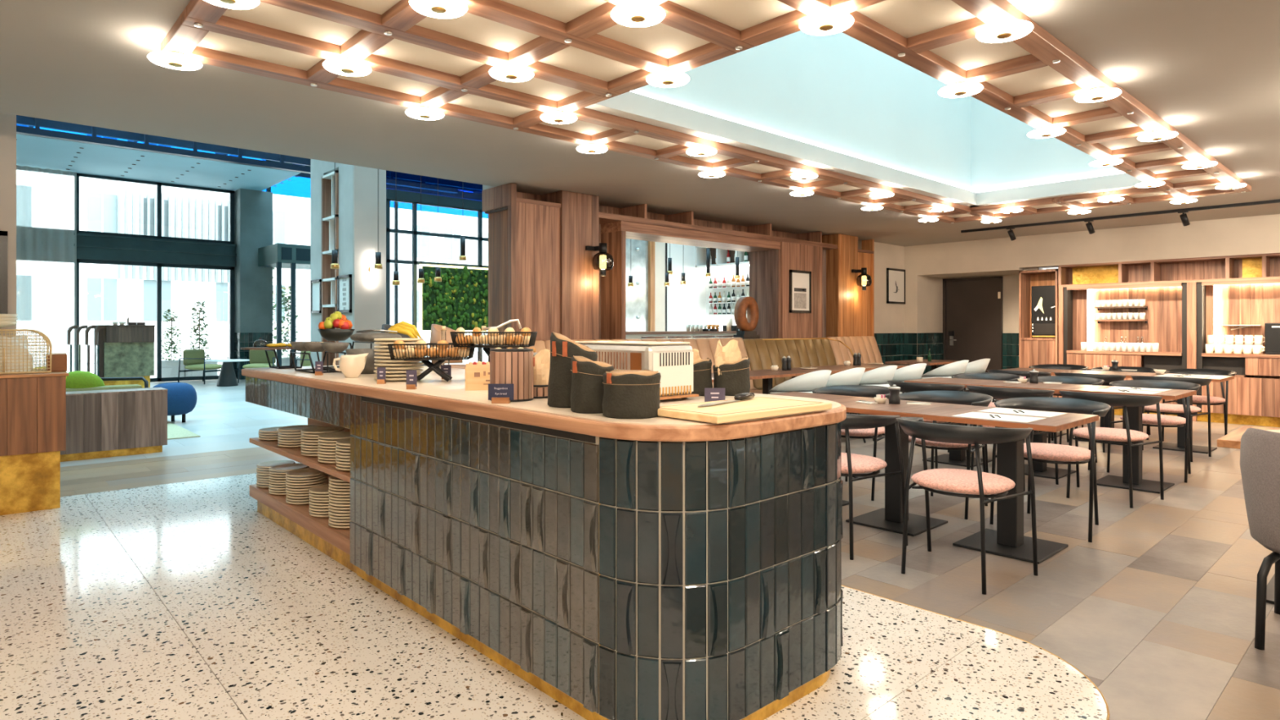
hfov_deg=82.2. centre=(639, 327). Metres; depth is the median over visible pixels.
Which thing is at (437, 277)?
pendant lamp
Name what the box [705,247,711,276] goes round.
pendant lamp
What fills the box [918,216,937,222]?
ceiling lamp
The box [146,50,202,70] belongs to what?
ceiling lamp
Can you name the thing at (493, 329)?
bread roll
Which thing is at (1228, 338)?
mug
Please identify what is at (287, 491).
plate
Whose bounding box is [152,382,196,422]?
pouf
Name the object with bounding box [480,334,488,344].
bread roll
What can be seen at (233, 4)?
ceiling lamp
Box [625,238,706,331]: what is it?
window
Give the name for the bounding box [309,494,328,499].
plate
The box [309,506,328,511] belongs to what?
plate
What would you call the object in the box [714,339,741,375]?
paper
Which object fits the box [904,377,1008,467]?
dining table
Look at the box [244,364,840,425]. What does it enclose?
island countertop
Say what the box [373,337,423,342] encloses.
plate
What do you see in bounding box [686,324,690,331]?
glass
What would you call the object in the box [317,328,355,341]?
fruit bowl
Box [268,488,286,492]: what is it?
plate
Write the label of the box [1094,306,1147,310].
wall shelf
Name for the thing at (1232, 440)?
dining table
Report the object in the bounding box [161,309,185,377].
potted shrub
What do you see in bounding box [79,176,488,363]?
building
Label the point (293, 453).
shelf
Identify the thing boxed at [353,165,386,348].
column face
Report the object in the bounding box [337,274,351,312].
framed print
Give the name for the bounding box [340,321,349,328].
apple
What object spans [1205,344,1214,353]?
mug
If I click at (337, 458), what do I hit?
plate
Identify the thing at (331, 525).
plate
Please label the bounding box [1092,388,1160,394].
place mat
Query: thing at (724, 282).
bottle
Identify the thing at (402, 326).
banana
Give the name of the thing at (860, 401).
folded napkin
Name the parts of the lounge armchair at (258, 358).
frame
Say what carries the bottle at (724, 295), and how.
on the glass shelf at (720, 302)
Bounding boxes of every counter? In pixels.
[0,368,68,515]
[60,386,167,462]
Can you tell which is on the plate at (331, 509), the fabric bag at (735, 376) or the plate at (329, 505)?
the plate at (329, 505)
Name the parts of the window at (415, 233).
frame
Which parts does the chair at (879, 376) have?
seam rail, backrest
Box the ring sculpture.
[733,296,759,338]
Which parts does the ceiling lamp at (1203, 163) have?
stem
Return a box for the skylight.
[630,30,1125,192]
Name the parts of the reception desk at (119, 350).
panel, panel, panel, panel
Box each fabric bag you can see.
[547,331,597,408]
[570,355,613,413]
[601,369,661,418]
[690,358,712,395]
[712,356,750,395]
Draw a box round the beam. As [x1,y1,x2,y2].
[41,231,236,266]
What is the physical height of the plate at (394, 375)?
0.020 m
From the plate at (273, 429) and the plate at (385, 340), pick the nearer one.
the plate at (385, 340)
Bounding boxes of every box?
[45,352,66,372]
[136,322,145,324]
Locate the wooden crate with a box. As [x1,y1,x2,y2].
[465,363,489,391]
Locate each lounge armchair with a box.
[177,348,228,384]
[237,349,275,382]
[295,351,310,366]
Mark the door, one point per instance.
(972, 307)
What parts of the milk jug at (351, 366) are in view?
handle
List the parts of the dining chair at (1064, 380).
leg, backrest, leg, leg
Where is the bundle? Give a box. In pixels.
[0,334,33,372]
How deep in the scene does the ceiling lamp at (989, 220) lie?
9.12 m
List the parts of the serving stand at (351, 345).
frame, frame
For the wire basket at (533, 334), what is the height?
0.077 m
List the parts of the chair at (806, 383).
seam rail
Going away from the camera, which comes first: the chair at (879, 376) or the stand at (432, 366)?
the stand at (432, 366)
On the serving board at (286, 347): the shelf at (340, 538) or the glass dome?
the glass dome
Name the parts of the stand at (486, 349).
leg, plate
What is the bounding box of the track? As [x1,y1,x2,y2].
[960,199,1279,232]
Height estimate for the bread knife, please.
0.024 m
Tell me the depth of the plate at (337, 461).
3.85 m
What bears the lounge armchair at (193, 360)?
on the floor
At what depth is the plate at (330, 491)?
3.91 m
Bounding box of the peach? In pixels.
[318,320,326,328]
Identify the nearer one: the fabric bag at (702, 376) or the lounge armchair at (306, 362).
the fabric bag at (702, 376)
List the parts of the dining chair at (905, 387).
backrest, leg, rail, leg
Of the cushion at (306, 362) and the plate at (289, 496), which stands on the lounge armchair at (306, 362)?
the cushion at (306, 362)
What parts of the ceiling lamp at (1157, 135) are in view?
stem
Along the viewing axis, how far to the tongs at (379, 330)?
4.69 m
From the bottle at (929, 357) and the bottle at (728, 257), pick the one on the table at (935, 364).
the bottle at (929, 357)
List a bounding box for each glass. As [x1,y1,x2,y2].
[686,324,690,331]
[690,324,694,331]
[694,324,698,331]
[698,324,702,331]
[715,324,719,331]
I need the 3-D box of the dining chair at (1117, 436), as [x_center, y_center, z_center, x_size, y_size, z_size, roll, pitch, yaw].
[3.420,0.857,5.368,0.548,0.788,0.644,0,0,-42]
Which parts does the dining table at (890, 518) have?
plate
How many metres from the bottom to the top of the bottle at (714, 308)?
0.240 m
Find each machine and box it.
[722,324,740,331]
[1264,323,1279,355]
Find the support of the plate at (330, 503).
on the plate at (329, 505)
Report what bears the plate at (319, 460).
on the kitchen island
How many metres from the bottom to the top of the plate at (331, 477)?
0.019 m
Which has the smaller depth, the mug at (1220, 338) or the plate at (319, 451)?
the plate at (319, 451)
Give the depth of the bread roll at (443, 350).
3.76 m
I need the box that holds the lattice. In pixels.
[160,0,1251,222]
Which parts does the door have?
handle plate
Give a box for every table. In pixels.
[204,359,249,386]
[711,369,807,394]
[763,366,852,378]
[771,391,873,506]
[820,363,907,415]
[838,398,972,536]
[884,359,957,370]
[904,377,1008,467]
[923,405,1098,564]
[980,381,1094,479]
[1002,368,1081,438]
[1065,369,1150,444]
[1069,385,1196,493]
[1139,373,1234,453]
[1217,426,1279,604]
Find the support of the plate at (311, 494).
on the plate at (310, 496)
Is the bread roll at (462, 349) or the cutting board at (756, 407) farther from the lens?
the bread roll at (462, 349)
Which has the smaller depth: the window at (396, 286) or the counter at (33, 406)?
the counter at (33, 406)
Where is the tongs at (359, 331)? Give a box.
[355,328,389,333]
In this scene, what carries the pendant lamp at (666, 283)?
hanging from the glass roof
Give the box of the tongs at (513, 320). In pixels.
[483,319,521,329]
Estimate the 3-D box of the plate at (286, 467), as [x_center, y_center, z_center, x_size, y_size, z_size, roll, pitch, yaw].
[-2.291,0.917,4.795,0.237,0.019,0.236,0,0,-7]
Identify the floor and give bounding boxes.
[0,378,1279,719]
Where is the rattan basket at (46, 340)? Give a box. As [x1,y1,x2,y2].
[0,328,52,374]
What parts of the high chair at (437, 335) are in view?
seat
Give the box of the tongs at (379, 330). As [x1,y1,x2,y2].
[360,328,397,333]
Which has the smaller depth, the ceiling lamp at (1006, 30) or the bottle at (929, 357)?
the ceiling lamp at (1006, 30)
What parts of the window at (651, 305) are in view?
wood post, cream panel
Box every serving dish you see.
[0,313,17,317]
[0,317,17,320]
[0,320,17,328]
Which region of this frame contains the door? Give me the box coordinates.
[942,275,1002,399]
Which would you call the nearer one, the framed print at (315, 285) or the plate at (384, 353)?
the plate at (384, 353)
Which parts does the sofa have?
arm frame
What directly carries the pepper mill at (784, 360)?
on the table at (834, 370)
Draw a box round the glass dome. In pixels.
[253,337,267,346]
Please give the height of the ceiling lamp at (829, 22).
0.058 m
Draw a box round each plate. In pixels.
[256,460,295,467]
[256,466,269,470]
[256,469,269,472]
[256,471,269,475]
[256,474,269,477]
[256,476,269,479]
[256,479,269,482]
[256,481,269,485]
[256,484,269,488]
[257,431,278,435]
[258,426,280,432]
[258,434,278,437]
[258,436,278,439]
[268,485,285,489]
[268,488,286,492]
[269,463,309,471]
[269,466,309,474]
[269,472,286,476]
[269,475,286,479]
[269,478,285,481]
[269,480,285,484]
[269,483,286,487]
[269,491,286,494]
[277,425,318,431]
[277,435,302,439]
[277,438,301,442]
[277,440,302,444]
[277,443,301,447]
[278,431,301,434]
[278,433,301,436]
[285,467,325,476]
[285,473,328,479]
[285,475,328,482]
[285,478,328,484]
[285,480,328,488]
[285,483,328,490]
[285,488,309,493]
[285,492,309,496]
[285,497,309,502]
[285,499,309,504]
[286,494,309,498]
[300,446,318,450]
[300,448,318,453]
[301,426,344,433]
[301,430,344,436]
[301,435,318,439]
[301,438,318,442]
[301,440,318,444]
[301,444,318,448]
[301,452,318,456]
[308,492,328,497]
[308,509,328,514]
[309,484,328,493]
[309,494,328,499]
[309,497,328,502]
[309,500,328,505]
[309,503,328,508]
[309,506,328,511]
[309,512,328,517]
[317,431,351,439]
[317,447,336,451]
[317,453,336,457]
[318,438,340,442]
[318,440,336,445]
[318,444,336,448]
[318,449,336,454]
[318,456,336,460]
[318,458,336,463]
[328,475,346,481]
[328,480,350,484]
[328,483,350,488]
[328,486,350,491]
[328,488,350,494]
[328,492,350,497]
[328,494,350,500]
[328,497,350,503]
[328,501,350,506]
[328,504,350,509]
[328,507,350,512]
[328,510,350,515]
[328,513,350,519]
[328,516,351,522]
[328,519,350,524]
[328,523,350,528]
[335,447,350,452]
[335,450,350,455]
[335,453,350,457]
[335,456,350,461]
[335,459,350,464]
[335,466,350,471]
[336,438,350,445]
[336,444,350,448]
[336,462,350,467]
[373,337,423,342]
[373,341,416,345]
[373,345,415,349]
[373,348,394,352]
[373,355,423,359]
[373,361,423,367]
[373,368,422,373]
[373,376,406,381]
[374,351,404,356]
[374,359,421,363]
[374,364,423,370]
[374,372,422,377]
[800,367,817,369]
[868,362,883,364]
[1266,430,1279,432]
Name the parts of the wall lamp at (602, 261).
arm, globe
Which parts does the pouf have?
leg, leg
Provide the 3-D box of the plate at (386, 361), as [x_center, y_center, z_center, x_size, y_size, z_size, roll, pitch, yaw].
[-1.280,0.178,3.904,0.249,0.020,0.251,0,0,-39]
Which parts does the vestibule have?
post, header panel, post, header panel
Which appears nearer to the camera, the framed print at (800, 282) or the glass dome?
the glass dome
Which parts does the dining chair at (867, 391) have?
leg, backrest, leg, rail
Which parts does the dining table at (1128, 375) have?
plate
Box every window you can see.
[76,173,234,244]
[76,258,234,382]
[266,160,398,324]
[386,198,488,361]
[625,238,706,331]
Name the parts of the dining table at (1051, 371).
plate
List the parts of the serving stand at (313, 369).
frame, frame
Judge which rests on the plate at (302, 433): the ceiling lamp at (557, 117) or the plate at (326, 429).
the plate at (326, 429)
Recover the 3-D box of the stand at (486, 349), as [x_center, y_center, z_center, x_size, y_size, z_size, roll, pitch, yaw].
[-0.757,0.188,3.829,0.274,0.181,0.122,0,0,0]
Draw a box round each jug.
[332,353,368,377]
[726,318,733,331]
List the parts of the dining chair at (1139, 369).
backrest, leg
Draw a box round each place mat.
[951,412,1045,422]
[977,407,1066,417]
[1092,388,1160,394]
[1105,386,1171,391]
[1155,374,1207,377]
[1164,373,1213,376]
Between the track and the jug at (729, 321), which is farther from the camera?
the jug at (729, 321)
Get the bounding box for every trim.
[16,117,310,173]
[386,188,482,210]
[584,91,1143,207]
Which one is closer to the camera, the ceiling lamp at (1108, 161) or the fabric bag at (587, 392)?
the fabric bag at (587, 392)
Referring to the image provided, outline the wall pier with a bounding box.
[0,112,16,337]
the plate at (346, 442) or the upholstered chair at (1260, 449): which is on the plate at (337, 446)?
the plate at (346, 442)
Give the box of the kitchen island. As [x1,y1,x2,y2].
[241,364,846,719]
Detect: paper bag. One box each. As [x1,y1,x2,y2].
[533,348,550,387]
[692,348,702,363]
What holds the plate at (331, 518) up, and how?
on the plate at (330, 522)
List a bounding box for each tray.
[350,333,401,342]
[659,393,698,399]
[698,328,716,331]
[1031,335,1055,337]
[1221,324,1262,325]
[1266,351,1279,355]
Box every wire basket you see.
[387,342,475,359]
[449,331,537,346]
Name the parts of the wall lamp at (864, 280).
arm, globe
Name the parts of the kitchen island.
panel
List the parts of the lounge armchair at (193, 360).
frame, seat frame, frame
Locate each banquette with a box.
[524,337,762,393]
[742,337,866,414]
[826,336,882,414]
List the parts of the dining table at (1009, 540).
plate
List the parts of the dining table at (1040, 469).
plate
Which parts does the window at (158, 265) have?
sill, frame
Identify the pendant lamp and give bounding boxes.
[330,162,339,268]
[374,168,382,268]
[391,171,399,284]
[417,175,424,283]
[434,177,441,281]
[459,235,466,260]
[627,239,633,286]
[664,272,669,285]
[666,243,672,274]
[680,272,685,284]
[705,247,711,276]
[734,250,739,278]
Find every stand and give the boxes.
[265,349,306,368]
[289,351,346,373]
[316,341,373,369]
[404,360,452,382]
[467,346,521,357]
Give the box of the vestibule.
[257,243,310,365]
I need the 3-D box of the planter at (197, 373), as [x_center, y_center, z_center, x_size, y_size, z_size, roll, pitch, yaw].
[-11.038,1.025,18.380,0.720,0.450,0.400,0,0,-43]
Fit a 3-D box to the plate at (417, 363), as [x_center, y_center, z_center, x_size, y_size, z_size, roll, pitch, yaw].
[-1.281,0.196,3.905,0.249,0.020,0.251,0,0,-29]
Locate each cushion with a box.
[66,370,104,388]
[182,348,204,365]
[184,364,222,369]
[242,363,275,368]
[248,349,275,364]
[300,351,310,366]
[840,426,884,436]
[840,452,887,473]
[908,435,974,447]
[911,468,1015,494]
[923,419,944,422]
[977,424,1035,431]
[987,402,995,407]
[1023,442,1090,461]
[1072,426,1148,441]
[1120,413,1186,425]
[1143,403,1200,413]
[1174,395,1225,403]
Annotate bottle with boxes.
[437,325,449,367]
[477,325,489,361]
[709,278,712,288]
[709,292,712,302]
[709,303,712,314]
[713,277,716,288]
[713,292,716,302]
[713,303,716,314]
[718,275,721,288]
[718,292,721,302]
[718,303,721,314]
[722,277,725,287]
[722,290,725,302]
[722,303,725,314]
[726,249,730,262]
[727,276,730,287]
[727,291,730,302]
[727,302,730,314]
[731,274,735,287]
[731,289,735,302]
[731,302,734,314]
[736,278,740,286]
[736,291,740,302]
[741,275,744,286]
[744,251,747,262]
[746,273,749,286]
[927,349,931,361]
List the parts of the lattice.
coffer panel, coffer panel, coffer panel, coffer panel, coffer panel, coffer panel, coffer panel, coffer panel, coffer panel, coffer panel, coffer panel, coffer panel, coffer panel, coffer panel, coffer panel, coffer panel, coffer panel, coffer panel, coffer panel, coffer panel, coffer panel, coffer panel, coffer panel, coffer panel, coffer panel, coffer panel, coffer panel, coffer panel, coffer panel, coffer panel, coffer panel, coffer panel, coffer panel, coffer panel, coffer panel, coffer panel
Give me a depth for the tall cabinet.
11.38 m
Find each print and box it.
[0,231,7,314]
[310,279,321,313]
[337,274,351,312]
[474,372,479,377]
[789,269,811,313]
[886,267,905,304]
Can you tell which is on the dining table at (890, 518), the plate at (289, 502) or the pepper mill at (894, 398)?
the pepper mill at (894, 398)
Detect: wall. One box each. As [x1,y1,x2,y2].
[419,263,488,332]
[857,240,903,355]
[874,213,1279,374]
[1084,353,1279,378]
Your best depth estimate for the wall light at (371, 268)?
9.04 m
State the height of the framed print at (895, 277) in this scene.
0.600 m
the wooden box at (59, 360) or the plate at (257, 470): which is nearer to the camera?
the plate at (257, 470)
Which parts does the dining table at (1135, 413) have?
plate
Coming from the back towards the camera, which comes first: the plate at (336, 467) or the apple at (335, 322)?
the apple at (335, 322)
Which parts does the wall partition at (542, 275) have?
post, opening post, opening post, post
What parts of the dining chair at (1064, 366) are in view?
backrest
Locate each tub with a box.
[489,348,534,401]
[533,385,547,398]
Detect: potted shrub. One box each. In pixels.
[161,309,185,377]
[184,300,217,376]
[272,267,275,341]
[274,285,300,366]
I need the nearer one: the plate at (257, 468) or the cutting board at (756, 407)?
the cutting board at (756, 407)
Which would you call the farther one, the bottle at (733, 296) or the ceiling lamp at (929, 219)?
the bottle at (733, 296)
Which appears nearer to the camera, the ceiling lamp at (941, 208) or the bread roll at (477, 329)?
the bread roll at (477, 329)
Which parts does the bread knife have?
blade, handle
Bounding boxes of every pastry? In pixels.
[266,342,279,346]
[277,342,286,346]
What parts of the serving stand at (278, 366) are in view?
frame, frame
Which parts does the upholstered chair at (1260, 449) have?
backrest, leg, leg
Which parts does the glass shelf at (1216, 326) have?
rod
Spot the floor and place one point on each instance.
(157, 588)
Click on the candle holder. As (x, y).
(918, 358)
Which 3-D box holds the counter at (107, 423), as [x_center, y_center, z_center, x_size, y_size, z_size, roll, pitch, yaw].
[-5.275,0.935,7.138,1.100,0.630,0.351,0,0,-43]
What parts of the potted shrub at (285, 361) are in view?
stem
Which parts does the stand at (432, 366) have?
leg, leg, leg, leg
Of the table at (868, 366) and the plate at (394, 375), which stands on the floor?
the table at (868, 366)
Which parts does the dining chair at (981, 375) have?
backrest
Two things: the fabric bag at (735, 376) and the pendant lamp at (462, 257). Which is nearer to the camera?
the fabric bag at (735, 376)
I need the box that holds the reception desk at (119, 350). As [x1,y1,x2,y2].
[66,324,155,387]
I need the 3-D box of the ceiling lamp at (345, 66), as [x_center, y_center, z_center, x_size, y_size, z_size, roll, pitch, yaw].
[-1.498,-1.338,3.756,0.234,0.058,0.234,0,0,-43]
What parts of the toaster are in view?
lid, plate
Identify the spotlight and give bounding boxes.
[1006,227,1016,240]
[1084,220,1094,234]
[1177,211,1190,226]
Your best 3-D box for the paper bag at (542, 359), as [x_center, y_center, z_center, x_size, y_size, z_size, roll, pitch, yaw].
[-0.411,0.178,2.972,0.132,0.181,0.131,0,0,16]
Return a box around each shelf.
[248,437,351,483]
[248,484,350,555]
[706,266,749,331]
[706,286,749,289]
[706,302,736,303]
[706,313,746,315]
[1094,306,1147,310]
[1094,319,1147,323]
[1216,325,1262,329]
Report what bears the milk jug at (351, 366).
on the island countertop
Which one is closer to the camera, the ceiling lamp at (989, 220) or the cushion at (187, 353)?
the ceiling lamp at (989, 220)
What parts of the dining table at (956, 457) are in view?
plate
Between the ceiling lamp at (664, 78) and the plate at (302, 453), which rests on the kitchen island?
the plate at (302, 453)
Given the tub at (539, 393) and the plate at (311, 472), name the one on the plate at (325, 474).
the plate at (311, 472)
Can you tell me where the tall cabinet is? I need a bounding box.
[1018,269,1058,397]
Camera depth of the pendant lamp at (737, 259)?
13.13 m
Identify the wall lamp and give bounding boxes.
[585,243,613,275]
[851,267,871,290]
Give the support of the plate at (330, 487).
on the plate at (330, 491)
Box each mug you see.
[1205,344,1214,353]
[1207,334,1216,343]
[1214,344,1223,353]
[1216,334,1225,344]
[1223,344,1233,353]
[1225,334,1235,344]
[1233,344,1243,354]
[1235,334,1244,344]
[1243,344,1253,354]
[1244,335,1254,344]
[1253,344,1263,354]
[1254,335,1264,344]
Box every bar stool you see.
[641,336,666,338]
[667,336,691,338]
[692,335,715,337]
[715,335,733,337]
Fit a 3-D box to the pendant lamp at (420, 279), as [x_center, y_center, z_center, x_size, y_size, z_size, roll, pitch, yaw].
[-2.704,-2.152,9.062,0.090,3.197,0.090,0,0,-43]
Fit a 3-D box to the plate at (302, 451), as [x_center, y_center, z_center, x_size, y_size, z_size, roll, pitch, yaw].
[-1.891,0.729,4.373,0.237,0.018,0.236,0,0,-45]
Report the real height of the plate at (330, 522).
0.019 m
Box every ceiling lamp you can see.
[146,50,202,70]
[204,0,259,8]
[322,57,371,75]
[404,106,444,119]
[408,0,467,18]
[488,63,533,81]
[540,110,577,124]
[576,142,607,153]
[610,1,665,26]
[646,70,689,87]
[685,146,716,156]
[698,168,724,177]
[790,188,813,195]
[791,171,817,179]
[799,10,853,35]
[861,204,883,210]
[870,191,893,197]
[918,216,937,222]
[931,205,953,212]
[937,80,983,97]
[975,19,1033,43]
[981,217,1001,222]
[1000,207,1022,213]
[1026,125,1066,137]
[1067,208,1091,214]
[1073,86,1121,102]
[1088,156,1123,166]
[1097,195,1124,202]
[1134,179,1164,187]
[1137,129,1177,141]
[1169,196,1197,204]
[1182,159,1217,168]
[1215,181,1246,189]
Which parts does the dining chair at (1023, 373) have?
backrest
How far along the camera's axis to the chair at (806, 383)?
7.25 m
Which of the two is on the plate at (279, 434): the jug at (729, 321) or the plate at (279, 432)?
the plate at (279, 432)
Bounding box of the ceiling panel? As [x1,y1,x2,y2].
[16,133,301,191]
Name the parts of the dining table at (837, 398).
plate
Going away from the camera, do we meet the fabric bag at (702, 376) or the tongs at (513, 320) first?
the fabric bag at (702, 376)
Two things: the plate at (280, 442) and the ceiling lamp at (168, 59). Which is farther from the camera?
the plate at (280, 442)
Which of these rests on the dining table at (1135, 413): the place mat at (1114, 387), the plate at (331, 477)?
the place mat at (1114, 387)
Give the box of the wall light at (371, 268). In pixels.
[368,253,373,285]
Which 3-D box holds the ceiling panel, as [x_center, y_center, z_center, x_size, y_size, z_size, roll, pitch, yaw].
[-10.831,-3.386,14.902,6.635,0.088,3.300,0,0,-43]
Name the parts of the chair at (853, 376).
backrest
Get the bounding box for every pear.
[323,319,333,328]
[329,312,339,320]
[333,310,342,319]
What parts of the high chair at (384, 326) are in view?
backrest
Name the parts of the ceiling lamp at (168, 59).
stem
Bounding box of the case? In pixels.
[127,322,136,324]
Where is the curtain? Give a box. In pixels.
[16,164,76,373]
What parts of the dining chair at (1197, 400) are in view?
leg, backrest, leg, leg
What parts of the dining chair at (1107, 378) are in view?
leg, leg, backrest, leg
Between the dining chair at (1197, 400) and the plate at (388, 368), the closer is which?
the plate at (388, 368)
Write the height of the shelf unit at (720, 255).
2.155 m
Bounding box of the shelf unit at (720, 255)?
[695,246,749,328]
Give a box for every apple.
[333,318,340,328]
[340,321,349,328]
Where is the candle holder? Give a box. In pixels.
[916,356,923,361]
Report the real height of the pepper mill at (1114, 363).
0.125 m
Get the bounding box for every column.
[234,188,272,379]
[310,159,353,365]
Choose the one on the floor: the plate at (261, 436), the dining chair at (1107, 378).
the dining chair at (1107, 378)
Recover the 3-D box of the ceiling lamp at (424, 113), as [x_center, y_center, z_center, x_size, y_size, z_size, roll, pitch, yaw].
[-1.339,-1.338,4.570,0.234,0.058,0.234,0,0,-43]
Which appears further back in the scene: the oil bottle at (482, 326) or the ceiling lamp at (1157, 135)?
the ceiling lamp at (1157, 135)
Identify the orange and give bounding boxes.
[337,319,346,328]
[340,314,346,319]
[345,318,351,328]
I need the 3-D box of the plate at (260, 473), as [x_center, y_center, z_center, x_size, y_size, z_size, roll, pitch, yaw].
[-2.480,0.983,5.002,0.236,0.019,0.237,0,0,7]
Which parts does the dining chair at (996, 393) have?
leg, leg, backrest, leg, rail, leg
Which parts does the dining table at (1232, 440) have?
plate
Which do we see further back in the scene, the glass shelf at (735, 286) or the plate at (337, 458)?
the glass shelf at (735, 286)
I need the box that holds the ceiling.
[0,0,1279,246]
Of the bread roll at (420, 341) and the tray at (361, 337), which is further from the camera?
the tray at (361, 337)
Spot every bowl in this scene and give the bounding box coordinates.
[289,341,316,351]
[302,342,325,351]
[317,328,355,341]
[320,342,350,352]
[345,348,377,373]
[770,364,778,370]
[843,360,850,365]
[873,394,886,403]
[1017,376,1027,382]
[1102,365,1110,370]
[1154,369,1165,374]
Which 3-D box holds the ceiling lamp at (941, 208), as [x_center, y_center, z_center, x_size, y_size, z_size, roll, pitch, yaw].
[3.412,-1.338,8.272,0.234,0.058,0.234,0,0,-43]
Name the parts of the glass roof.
clerestory glass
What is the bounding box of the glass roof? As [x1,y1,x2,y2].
[16,115,488,218]
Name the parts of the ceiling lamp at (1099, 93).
stem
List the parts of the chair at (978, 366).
backrest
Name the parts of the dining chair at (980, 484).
leg, rail, leg, backrest, leg, rail, leg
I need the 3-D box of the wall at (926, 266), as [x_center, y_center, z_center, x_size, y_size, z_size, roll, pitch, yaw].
[8.111,-0.085,9.891,9.491,2.670,2.523,0,0,39]
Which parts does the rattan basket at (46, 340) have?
post, frame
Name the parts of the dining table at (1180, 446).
plate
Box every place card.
[315,361,323,375]
[377,367,386,383]
[406,369,417,389]
[440,364,451,378]
[488,383,514,403]
[704,387,724,401]
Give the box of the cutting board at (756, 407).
[657,396,831,423]
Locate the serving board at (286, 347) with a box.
[240,346,294,350]
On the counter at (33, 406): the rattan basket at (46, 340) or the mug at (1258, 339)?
the rattan basket at (46, 340)
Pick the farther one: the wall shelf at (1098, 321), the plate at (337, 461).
the wall shelf at (1098, 321)
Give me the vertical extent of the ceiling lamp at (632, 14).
0.058 m
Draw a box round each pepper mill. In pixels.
[782,355,786,370]
[786,355,791,369]
[853,352,857,365]
[857,352,861,364]
[888,384,900,404]
[1029,368,1038,383]
[1111,360,1119,370]
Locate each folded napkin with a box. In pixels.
[855,400,877,404]
[906,401,932,404]
[1003,381,1022,383]
[1043,382,1062,383]
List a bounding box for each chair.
[380,324,426,365]
[429,324,466,368]
[769,369,831,394]
[812,385,889,501]
[825,367,866,448]
[840,413,907,559]
[859,364,897,440]
[887,381,968,468]
[891,363,926,394]
[896,417,1038,595]
[898,390,992,519]
[920,360,968,378]
[947,372,1021,452]
[964,358,990,391]
[965,385,1058,491]
[986,369,1053,440]
[990,396,1111,542]
[1023,375,1104,470]
[1028,364,1088,427]
[1053,372,1126,452]
[1058,390,1164,508]
[1092,366,1157,439]
[1106,379,1200,482]
[1130,375,1212,462]
[1161,368,1236,441]
[1240,427,1279,649]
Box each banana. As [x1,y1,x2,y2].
[385,326,414,337]
[387,324,418,337]
[390,320,421,337]
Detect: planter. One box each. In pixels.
[161,360,185,377]
[184,359,217,376]
[274,356,300,366]
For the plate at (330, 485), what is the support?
on the plate at (330, 487)
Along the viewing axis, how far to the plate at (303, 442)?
4.27 m
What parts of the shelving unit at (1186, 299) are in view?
post, gold panel, post, gold panel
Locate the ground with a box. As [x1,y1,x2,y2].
[80,352,488,377]
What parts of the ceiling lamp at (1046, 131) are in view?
stem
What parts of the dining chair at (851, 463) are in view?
leg, backrest, rail, leg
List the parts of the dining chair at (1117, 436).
leg, rail, leg, backrest, leg, rail, leg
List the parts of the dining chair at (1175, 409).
leg, backrest, leg, rail, leg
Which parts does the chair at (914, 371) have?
backrest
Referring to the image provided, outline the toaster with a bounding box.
[574,340,698,399]
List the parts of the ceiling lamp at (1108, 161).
stem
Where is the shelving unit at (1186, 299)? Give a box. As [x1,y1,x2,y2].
[1057,253,1279,426]
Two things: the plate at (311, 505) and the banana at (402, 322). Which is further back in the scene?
the banana at (402, 322)
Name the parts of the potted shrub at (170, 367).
stem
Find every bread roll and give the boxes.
[393,339,405,348]
[393,348,404,357]
[404,346,415,357]
[414,348,426,357]
[415,339,426,348]
[426,346,437,357]
[436,339,448,348]
[437,348,448,357]
[448,346,458,357]
[455,336,463,343]
[456,327,465,336]
[457,348,469,357]
[464,334,472,343]
[471,335,480,344]
[472,327,481,336]
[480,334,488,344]
[487,327,498,336]
[488,335,497,344]
[497,334,505,344]
[504,327,515,336]
[505,335,514,344]
[513,334,522,344]
[520,327,531,336]
[521,335,529,344]
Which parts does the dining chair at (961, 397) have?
leg, backrest, leg, rail, leg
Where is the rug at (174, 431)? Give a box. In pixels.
[167,421,199,439]
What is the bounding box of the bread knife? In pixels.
[697,392,755,407]
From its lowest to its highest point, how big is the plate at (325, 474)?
0.019 m
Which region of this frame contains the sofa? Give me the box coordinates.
[66,376,148,391]
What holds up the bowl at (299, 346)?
on the serving stand at (313, 369)
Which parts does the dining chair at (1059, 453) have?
leg, leg, backrest, leg, leg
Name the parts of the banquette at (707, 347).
seat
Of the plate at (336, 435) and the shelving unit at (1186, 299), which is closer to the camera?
the plate at (336, 435)
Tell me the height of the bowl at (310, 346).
0.060 m
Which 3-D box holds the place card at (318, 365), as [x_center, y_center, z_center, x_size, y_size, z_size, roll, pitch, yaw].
[-1.890,0.239,4.322,0.045,0.082,0.028,0,0,0]
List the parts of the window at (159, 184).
sill, frame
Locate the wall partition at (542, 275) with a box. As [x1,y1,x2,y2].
[482,182,874,360]
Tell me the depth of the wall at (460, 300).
14.11 m
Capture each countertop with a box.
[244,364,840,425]
[625,331,736,339]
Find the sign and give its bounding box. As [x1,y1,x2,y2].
[1031,285,1055,337]
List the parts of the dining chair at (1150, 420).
leg, rail, backrest, leg, leg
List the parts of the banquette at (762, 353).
brass trim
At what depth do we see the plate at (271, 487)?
4.69 m

